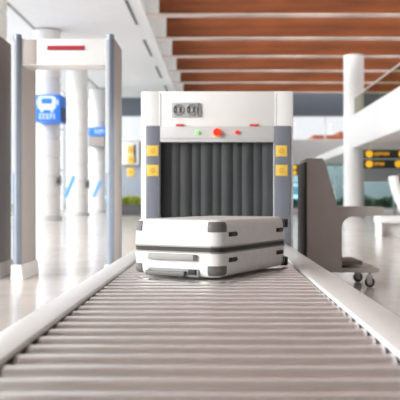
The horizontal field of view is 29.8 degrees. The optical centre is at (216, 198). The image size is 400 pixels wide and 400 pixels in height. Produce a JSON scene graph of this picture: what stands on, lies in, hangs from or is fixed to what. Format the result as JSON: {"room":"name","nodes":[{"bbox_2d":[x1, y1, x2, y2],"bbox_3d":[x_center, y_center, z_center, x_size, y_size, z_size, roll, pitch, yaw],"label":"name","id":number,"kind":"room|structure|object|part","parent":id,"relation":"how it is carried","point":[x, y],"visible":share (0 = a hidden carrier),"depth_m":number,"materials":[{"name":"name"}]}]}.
{"room":"airport terminal","nodes":[
{"label":"airport terminal","id":0,"kind":"room"},
{"bbox_2d":[6,0,172,97],"bbox_3d":[-6.060,-6.900,21.000,6.880,0.300,58.000,0,0,0],"label":"ceiling","id":1,"kind":"structure","parent":0,"point":[75,19],"depth_m":29.69,"materials":[{"name":"white paint"}]},
{"bbox_2d":[7,2,98,88],"bbox_3d":[-7.215,-6.735,34.900,0.090,0.030,29.800,0,0,0],"label":"trim","id":2,"kind":"structure","parent":1,"relation":"attached to","point":[8,4],"depth_m":28.04,"materials":[{"name":"grey laminate"}]},
{"bbox_2d":[124,0,138,24],"bbox_3d":[-3.070,-6.740,27.200,0.140,0.020,3.600,0,0,0],"label":"ceiling vent","id":3,"kind":"object","parent":1,"relation":"in","point":[127,3],"visible":1,"depth_m":27.08,"materials":[{"name":"grey plastic"}]},
{"bbox_2d":[143,40,152,55],"bbox_3d":[-3.070,-6.740,33.600,0.140,0.020,3.600,0,0,0],"label":"ceiling vent","id":4,"kind":"object","parent":1,"relation":"in","point":[144,41],"visible":1,"depth_m":33.36,"materials":[{"name":"grey plastic"}]},
{"bbox_2d":[155,66,161,77],"bbox_3d":[-3.070,-6.740,40.000,0.140,0.020,3.600,0,0,0],"label":"ceiling vent","id":5,"kind":"object","parent":1,"relation":"in","point":[156,67],"visible":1,"depth_m":39.90,"materials":[{"name":"grey plastic"}]},
{"bbox_2d":[122,139,140,198],"bbox_3d":[-0.840,-1.241,42.100,9.912,4.182,0.300,0,0,0],"label":"wall","id":6,"kind":"structure","parent":0,"point":[131,185],"depth_m":42.00,"materials":[{"name":"white paint"}]},
{"bbox_2d":[122,142,138,164],"bbox_3d":[-4.830,-2.548,41.864,1.036,1.288,0.268,0,0,0],"label":"upper cabinet","id":7,"kind":"object","parent":6,"relation":"attached to","point":[135,145],"visible":0.6,"depth_m":41.75,"materials":[{"name":"white paint"}]},
{"bbox_2d":[127,146,132,153],"bbox_3d":[-4.788,-2.744,41.726,0.336,0.448,0.038,0,0,0],"label":"notice","id":8,"kind":"object","parent":7,"relation":"attached to","point":[129,148],"visible":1,"depth_m":41.72,"materials":[{"name":"yellow paper"}]},
{"bbox_2d":[127,155,133,163],"bbox_3d":[-4.760,-2.198,41.726,0.392,0.476,0.038,0,0,0],"label":"notice","id":9,"kind":"object","parent":7,"relation":"attached to","point":[130,158],"visible":1,"depth_m":41.72,"materials":[{"name":"yellow paper"}]},
{"bbox_2d":[127,167,133,175],"bbox_3d":[-4.802,-1.512,41.981,0.420,0.504,0.038,0,0,0],"label":"notice","id":10,"kind":"object","parent":6,"relation":"attached to","point":[130,170],"visible":1,"depth_m":41.97,"materials":[{"name":"yellow paper"}]},
{"bbox_2d":[0,212,399,331],"bbox_3d":[2.000,0.950,21.150,32.000,0.200,58.300,0,0,0],"label":"floor","id":11,"kind":"structure","parent":0,"point":[70,250],"depth_m":10.71,"materials":[{"name":"tile"}]},
{"bbox_2d":[0,0,6,39],"bbox_3d":[-6.800,-2.925,22.300,1.220,7.550,1.220,0,0,0],"label":"round column","id":12,"kind":"structure","parent":11,"relation":"on","point":[3,3],"depth_m":22.12,"materials":[{"name":"white paint"}]},
{"bbox_2d":[0,37,12,277],"bbox_3d":[-2.873,-0.475,8.230,1.104,2.650,0.780,0,0,0],"label":"gate","id":13,"kind":"object","parent":11,"relation":"on","point":[6,261],"visible":0.89,"depth_m":8.35,"materials":[{"name":"grey laminate"}]},
{"bbox_2d":[11,54,67,215],"bbox_3d":[-9.500,-2.950,21.000,0.100,7.600,58.100,0,0,0],"label":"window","id":14,"kind":"structure","parent":11,"relation":"on","point":[62,91],"depth_m":46.02,"materials":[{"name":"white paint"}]},
{"bbox_2d":[33,28,61,220],"bbox_3d":[-6.780,-2.925,30.000,1.200,7.550,1.200,0,0,0],"label":"round column","id":15,"kind":"structure","parent":11,"relation":"on","point":[48,143],"depth_m":29.52,"materials":[{"name":"white paint"}]},
{"bbox_2d":[36,94,66,124],"bbox_3d":[-6.381,-3.438,28.876,1.011,1.026,1.208,0,0,0],"label":"sign","id":16,"kind":"object","parent":15,"relation":"attached to","point":[51,109],"visible":0.93,"depth_m":28.30,"materials":[{"name":"blue plastic"}]},
{"bbox_3d":[-5.888,-3.237,28.925,0.025,0.526,0.950,0,0,0],"label":"plate","id":17,"kind":"part","parent":16,"relation":"part of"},
{"bbox_2d":[55,175,61,185],"bbox_3d":[-6.260,-0.740,29.680,0.220,0.420,0.240,0,0,0],"label":"wall phone","id":18,"kind":"object","parent":15,"relation":"attached to","point":[58,178],"visible":1,"depth_m":29.60,"materials":[{"name":"grey plastic"}]},
{"bbox_2d":[11,34,121,279],"bbox_3d":[-1.599,-0.440,8.200,1.106,2.580,0.720,0,0,0],"label":"gate","id":19,"kind":"object","parent":11,"relation":"on","point":[29,56],"visible":0.84,"depth_m":7.90,"materials":[{"name":"beige laminate"}]},
{"bbox_3d":[-2.095,-0.455,8.215,0.086,2.490,0.630,0,0,0],"label":"panel","id":20,"kind":"part","parent":19,"relation":"part of","materials":[{"name":"beige laminate"}]},
{"bbox_3d":[-1.976,-1.550,7.901,0.150,0.260,0.018,0,0,0],"label":"header plate","id":21,"kind":"part","parent":19,"relation":"part of","materials":[{"name":"white plastic"}]},
{"bbox_3d":[-1.119,-0.455,8.215,0.086,2.490,0.630,0,0,0],"label":"panel","id":22,"kind":"part","parent":19,"relation":"part of","materials":[{"name":"beige laminate"}]},
{"bbox_2d":[62,175,74,217],"bbox_3d":[-6.770,-0.121,34.030,0.745,1.943,0.400,0,0,0],"label":"flag banner","id":23,"kind":"object","parent":11,"relation":"on","point":[72,179],"visible":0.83,"depth_m":34.00,"materials":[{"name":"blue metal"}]},
{"bbox_2d":[66,70,88,215],"bbox_3d":[-6.950,-2.925,37.500,1.160,7.550,1.160,0,0,0],"label":"round column","id":24,"kind":"structure","parent":11,"relation":"on","point":[77,80],"depth_m":37.05,"materials":[{"name":"white paint"}]},
{"bbox_2d":[85,180,89,187],"bbox_3d":[-6.418,-0.740,37.280,0.220,0.420,0.240,0,0,0],"label":"wall phone","id":25,"kind":"object","parent":24,"relation":"attached to","point":[87,182],"visible":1,"depth_m":37.20,"materials":[{"name":"grey plastic"}]},
{"bbox_2d":[89,180,101,214],"bbox_3d":[-6.655,-0.092,41.030,0.778,1.884,0.400,0,0,0],"label":"flag banner","id":26,"kind":"object","parent":11,"relation":"on","point":[99,182],"visible":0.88,"depth_m":41.00,"materials":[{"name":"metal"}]},
{"bbox_2d":[88,89,105,212],"bbox_3d":[-7.300,-2.925,46.000,1.120,7.550,1.120,0,0,0],"label":"round column","id":27,"kind":"structure","parent":11,"relation":"on","point":[97,173],"depth_m":45.57,"materials":[{"name":"white paint"}]},
{"bbox_2d":[89,127,104,146],"bbox_3d":[-7.109,-3.727,45.215,1.108,1.167,0.650,0,0,0],"label":"overhead sign","id":28,"kind":"object","parent":27,"relation":"attached to","point":[96,134],"visible":0.91,"depth_m":44.91,"materials":[{"name":"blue plastic"}]},
{"bbox_2d":[122,194,140,214],"bbox_3d":[-4.253,0.280,38.995,1.740,1.141,0.676,0,0,0],"label":"planter","id":29,"kind":"object","parent":11,"relation":"on","point":[130,206],"visible":0.61,"depth_m":38.70,"materials":[{"name":"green plant"}]},
{"bbox_2d":[0,243,399,399],"bbox_3d":[-0.012,0.607,3.225,1.164,0.487,6.150,0,0,0],"label":"conveyor","id":30,"kind":"object","parent":11,"relation":"on","point":[296,330],"visible":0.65,"depth_m":2.04,"materials":[{"name":"grey metal"}]},
{"bbox_3d":[-0.504,0.474,3.225,0.008,0.191,6.150,0,0,0],"label":"plate","id":31,"kind":"part","parent":30,"relation":"part of","materials":[{"name":"grey plastic"}]},
{"bbox_3d":[-0.541,0.486,3.225,0.106,0.247,6.150,0,0,0],"label":"rail","id":32,"kind":"part","parent":30,"relation":"part of","materials":[{"name":"white metal"}]},
{"bbox_2d":[135,216,287,277],"bbox_3d":[-0.010,0.233,3.940,0.524,0.275,0.904,0,0,28],"label":"suitcase","id":33,"kind":"object","parent":30,"relation":"on","point":[196,246],"visible":1,"depth_m":3.60,"materials":[{"name":"grey plastic"}]},
{"bbox_3d":[-0.236,0.351,3.577,0.218,0.026,0.052,0,0,28],"label":"pull handle","id":34,"kind":"part","parent":33,"relation":"part of","materials":[{"name":"grey plastic"}]},
{"bbox_3d":[-0.209,0.274,3.560,0.265,0.032,0.026,0,0,28],"label":"carry handle","id":35,"kind":"part","parent":33,"relation":"part of","materials":[{"name":"grey plastic"}]},
{"bbox_3d":[-0.012,0.252,3.924,0.501,0.009,0.816,0,0,28],"label":"zip trim","id":36,"kind":"part","parent":33,"relation":"part of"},
{"bbox_3d":[-0.012,0.224,3.924,0.501,0.009,0.816,0,0,28],"label":"zip trim","id":37,"kind":"part","parent":33,"relation":"part of","materials":[{"name":"white plastic"}]},
{"bbox_3d":[0.499,0.486,3.225,0.133,0.247,6.150,0,0,0],"label":"rail","id":38,"kind":"part","parent":30,"relation":"part of","materials":[{"name":"white metal"}]},
{"bbox_3d":[0.449,0.474,3.225,0.008,0.191,6.150,0,0,0],"label":"plate","id":39,"kind":"part","parent":30,"relation":"part of","materials":[{"name":"grey plastic"}]},
{"bbox_2d":[141,91,292,247],"bbox_3d":[0.005,-0.031,7.397,1.285,1.762,2.265,0,0,0],"label":"scanner","id":40,"kind":"object","parent":11,"relation":"on","point":[204,153],"visible":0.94,"depth_m":6.33,"materials":[{"name":"white paint"}]},
{"bbox_3d":[-0.536,0.047,6.328,0.118,1.326,0.024,0,0,0],"label":"panel","id":41,"kind":"part","parent":40,"relation":"part of","materials":[{"name":"grey metal"}]},
{"bbox_2d":[173,104,183,115],"bbox_3d":[-0.320,-0.751,6.311,0.100,0.100,0.018,0,0,0],"label":"socket","id":42,"kind":"object","parent":40,"relation":"attached to","point":[178,109],"depth_m":6.31,"materials":[{"name":"grey plastic"}]},
{"bbox_3d":[-0.257,-0.751,6.323,0.245,0.118,0.022,0,0,0],"label":"socket plate","id":43,"kind":"part","parent":40,"relation":"part of","materials":[{"name":"grey plastic"}]},
{"bbox_2d":[186,104,197,115],"bbox_3d":[-0.208,-0.751,6.311,0.100,0.100,0.018,0,0,0],"label":"socket","id":44,"kind":"object","parent":40,"relation":"attached to","point":[191,109],"depth_m":6.31,"materials":[{"name":"grey plastic"}]},
{"bbox_3d":[0.004,-0.547,6.474,0.962,0.132,0.312,0,0,0],"label":"control panel","id":45,"kind":"part","parent":40,"relation":"part of","materials":[{"name":"grey metal"}]},
{"bbox_3d":[0.555,0.047,6.328,0.139,1.326,0.024,0,0,0],"label":"panel","id":46,"kind":"part","parent":40,"relation":"part of","materials":[{"name":"grey metal"}]},
{"bbox_2d":[293,199,297,213],"bbox_3d":[4.765,0.402,43.489,1.408,0.897,0.735,0,0,0],"label":"planter","id":47,"kind":"object","parent":11,"relation":"on","point":[295,210],"visible":0.28,"depth_m":43.25,"materials":[{"name":"white paint"}]},
{"bbox_2d":[293,165,297,175],"bbox_3d":[3.491,-0.357,34.040,0.499,2.414,0.120,0,0,0],"label":"gate sign","id":48,"kind":"object","parent":11,"relation":"on","point":[295,167],"visible":0.42,"depth_m":33.98,"materials":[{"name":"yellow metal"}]},
{"bbox_2d":[298,158,383,286],"bbox_3d":[1.222,0.229,7.475,0.755,1.241,0.630,0,0,0],"label":"desk","id":49,"kind":"object","parent":11,"relation":"on","point":[320,219],"visible":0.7,"depth_m":7.16,"materials":[{"name":"beige laminate"}]},
{"bbox_3d":[0.854,0.168,7.480,0.020,1.043,0.620,0,0,0],"label":"panel","id":50,"kind":"part","parent":49,"relation":"part of","materials":[{"name":"grey plastic"}]},
{"bbox_2d":[342,257,362,264],"bbox_3d":[1.270,0.612,7.445,0.258,0.035,0.530,0,0,0],"label":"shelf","id":51,"kind":"object","parent":49,"relation":"attached to","point":[345,260],"depth_m":7.18,"materials":[{"name":"grey metal"}]},
{"bbox_2d":[344,54,364,216],"bbox_3d":[6.420,-2.925,35.100,1.054,7.550,1.054,0,0,0],"label":"round column","id":52,"kind":"structure","parent":11,"relation":"on","point":[353,63],"depth_m":34.70,"materials":[{"name":"white paint"}]},
{"bbox_2d":[369,198,393,213],"bbox_3d":[9.570,0.387,43.506,1.505,0.927,0.671,0,0,0],"label":"planter","id":53,"kind":"object","parent":11,"relation":"on","point":[387,210],"visible":0.81,"depth_m":43.35,"materials":[{"name":"white paint"}]},
{"bbox_2d":[374,216,399,237],"bbox_3d":[4.092,0.618,16.850,0.990,0.465,0.700,0,0,0],"label":"table","id":54,"kind":"object","parent":11,"relation":"on","point":[385,226],"visible":1,"depth_m":16.80,"materials":[{"name":"white paint"}]},
{"bbox_3d":[3.641,0.685,16.850,0.040,0.330,0.620,0,0,0],"label":"leg","id":55,"kind":"part","parent":54,"relation":"part of","materials":[{"name":"white paint"}]},
{"bbox_2d":[388,176,399,211],"bbox_3d":[4.724,0.149,18.025,1.053,1.402,0.650,0,0,0],"label":"lounge chair","id":56,"kind":"object","parent":11,"relation":"on","point":[394,181],"visible":1,"depth_m":17.93,"materials":[{"name":"white paint"}]},
{"bbox_2d":[122,93,387,115],"bbox_3d":[5.450,-6.845,50.150,25.100,2.610,0.300,0,0,0],"label":"wall","id":57,"kind":"structure","parent":0,"point":[304,104],"depth_m":50.00,"materials":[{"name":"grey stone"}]},
{"bbox_2d":[136,0,175,90],"bbox_3d":[-2.630,-7.420,21.000,0.140,1.460,58.000,0,0,0],"label":"trim","id":58,"kind":"structure","parent":57,"relation":"attached to","point":[150,22],"depth_m":31.48,"materials":[{"name":"white paint"}]},
{"bbox_2d":[293,140,399,180],"bbox_3d":[5.450,-2.565,50.150,25.100,2.730,0.300,0,0,0],"label":"wall","id":59,"kind":"structure","parent":0,"point":[302,149],"depth_m":50.00,"materials":[{"name":"grey paint"}]},
{"bbox_2d":[122,116,343,139],"bbox_3d":[5.450,-4.735,50.100,25.180,1.640,0.120,0,0,0],"label":"window","id":60,"kind":"structure","parent":59,"relation":"in","point":[122,116],"depth_m":50.05,"materials":[{"name":"white paint"}]},
{"bbox_2d":[293,165,343,207],"bbox_3d":[1.350,-0.815,50.100,16.980,2.900,0.120,0,0,0],"label":"window","id":61,"kind":"structure","parent":59,"relation":"in","point":[334,186],"depth_m":50.05,"materials":[{"name":"white paint"}]},
{"bbox_2d":[364,181,397,207],"bbox_3d":[13.900,-0.295,50.100,8.280,1.860,0.120,0,0,0],"label":"window","id":62,"kind":"structure","parent":59,"relation":"in","point":[364,181],"depth_m":50.05,"materials":[{"name":"white paint"}]},
{"bbox_2d":[314,87,399,163],"bbox_3d":[12.120,-3.095,32.500,11.760,1.490,35.000,0,0,0],"label":"staircase","id":63,"kind":"structure","parent":0,"point":[377,124],"depth_m":30.39,"materials":[{"name":"white paint"}]},
{"bbox_2d":[354,63,399,97],"bbox_3d":[6.350,-4.270,24.750,0.060,0.860,19.500,0,0,0],"label":"glass balustrade","id":64,"kind":"object","parent":63,"relation":"on","point":[388,72],"visible":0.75,"depth_m":29.21,"materials":[{"name":"grey metal"}]},
{"bbox_2d":[363,144,399,157],"bbox_3d":[7.505,-2.045,32.080,2.440,0.609,0.200,0,0,0],"label":"sign","id":65,"kind":"object","parent":63,"relation":"hanging from","point":[371,153],"visible":1,"depth_m":32.00,"materials":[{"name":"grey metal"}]},
{"bbox_2d":[363,158,399,167],"bbox_3d":[7.505,-1.525,32.080,2.440,0.431,0.200,0,0,0],"label":"sign","id":66,"kind":"object","parent":65,"relation":"hanging from","point":[371,163],"visible":1,"depth_m":32.00,"materials":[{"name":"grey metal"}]},
{"bbox_3d":[18.150,-3.700,21.150,0.300,9.100,58.300,0,0,0],"label":"wall","id":67,"kind":"structure","parent":0,"visible":0},
{"bbox_2d":[146,0,399,17],"bbox_3d":[7.720,-7.445,27.640,20.560,1.410,0.520,0,0,0],"label":"ceiling beam","id":68,"kind":"structure","parent":67,"relation":"attached to","point":[154,8],"depth_m":27.40,"materials":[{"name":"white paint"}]},
{"bbox_2d":[155,18,399,39],"bbox_3d":[7.720,-7.445,31.640,20.560,1.410,0.520,0,0,0],"label":"ceiling beam","id":69,"kind":"structure","parent":67,"relation":"attached to","point":[165,28],"depth_m":31.40,"materials":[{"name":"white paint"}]},
{"bbox_2d":[162,40,399,57],"bbox_3d":[7.720,-7.445,35.640,20.560,1.410,0.520,0,0,0],"label":"ceiling beam","id":70,"kind":"structure","parent":67,"relation":"attached to","point":[170,48],"depth_m":35.40,"materials":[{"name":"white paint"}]},
{"bbox_2d":[168,58,399,71],"bbox_3d":[7.720,-7.445,39.640,20.560,1.410,0.520,0,0,0],"label":"ceiling beam","id":71,"kind":"structure","parent":67,"relation":"attached to","point":[174,64],"depth_m":39.40,"materials":[{"name":"brown wood"}]},
{"bbox_2d":[172,72,399,83],"bbox_3d":[7.720,-7.445,43.640,20.560,1.410,0.520,0,0,0],"label":"ceiling beam","id":72,"kind":"structure","parent":67,"relation":"attached to","point":[177,77],"depth_m":43.40,"materials":[{"name":"brown wood"}]},
{"bbox_2d":[176,84,399,92],"bbox_3d":[7.720,-7.445,47.640,20.560,1.410,0.520,0,0,0],"label":"ceiling beam","id":73,"kind":"structure","parent":67,"relation":"attached to","point":[295,88],"depth_m":47.40,"materials":[{"name":"brown wood"}]},
{"label":"outside","id":74,"kind":"structure","parent":0,"visible":0},
{"bbox_2d":[11,204,88,211],"bbox_3d":[5.000,1.050,95.200,130.000,0.200,89.600,0,0,0],"label":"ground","id":75,"kind":"structure","parent":74,"point":[65,205],"depth_m":83.82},
{"bbox_2d":[105,182,297,206],"bbox_3d":[14.000,-0.400,80.950,52.000,2.700,6.100,0,0,0],"label":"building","id":76,"kind":"structure","parent":75,"relation":"on","point":[295,189],"depth_m":78.00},
{"bbox_2d":[308,123,392,205],"bbox_3d":[11.950,-2.600,64.300,8.500,7.100,9.400,0,0,0],"label":"outbuilding","id":77,"kind":"structure","parent":75,"relation":"on","point":[376,190],"depth_m":60.01,"materials":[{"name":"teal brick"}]},
{"bbox_2d":[337,195,374,205],"bbox_3d":[10.573,0.222,57.030,3.202,1.456,1.763,0,0,0],"label":"shrub","id":78,"kind":"object","parent":75,"relation":"on","point":[367,200],"visible":0.21,"depth_m":56.74,"materials":[{"name":"green plant"}]},
{"bbox_2d":[377,196,396,206],"bbox_3d":[13.429,0.331,56.004,3.024,1.242,1.851,0,0,0],"label":"shrub","id":79,"kind":"object","parent":75,"relation":"on","point":[390,198],"visible":0.18,"depth_m":55.82,"materials":[{"name":"green plant"}]}
]}

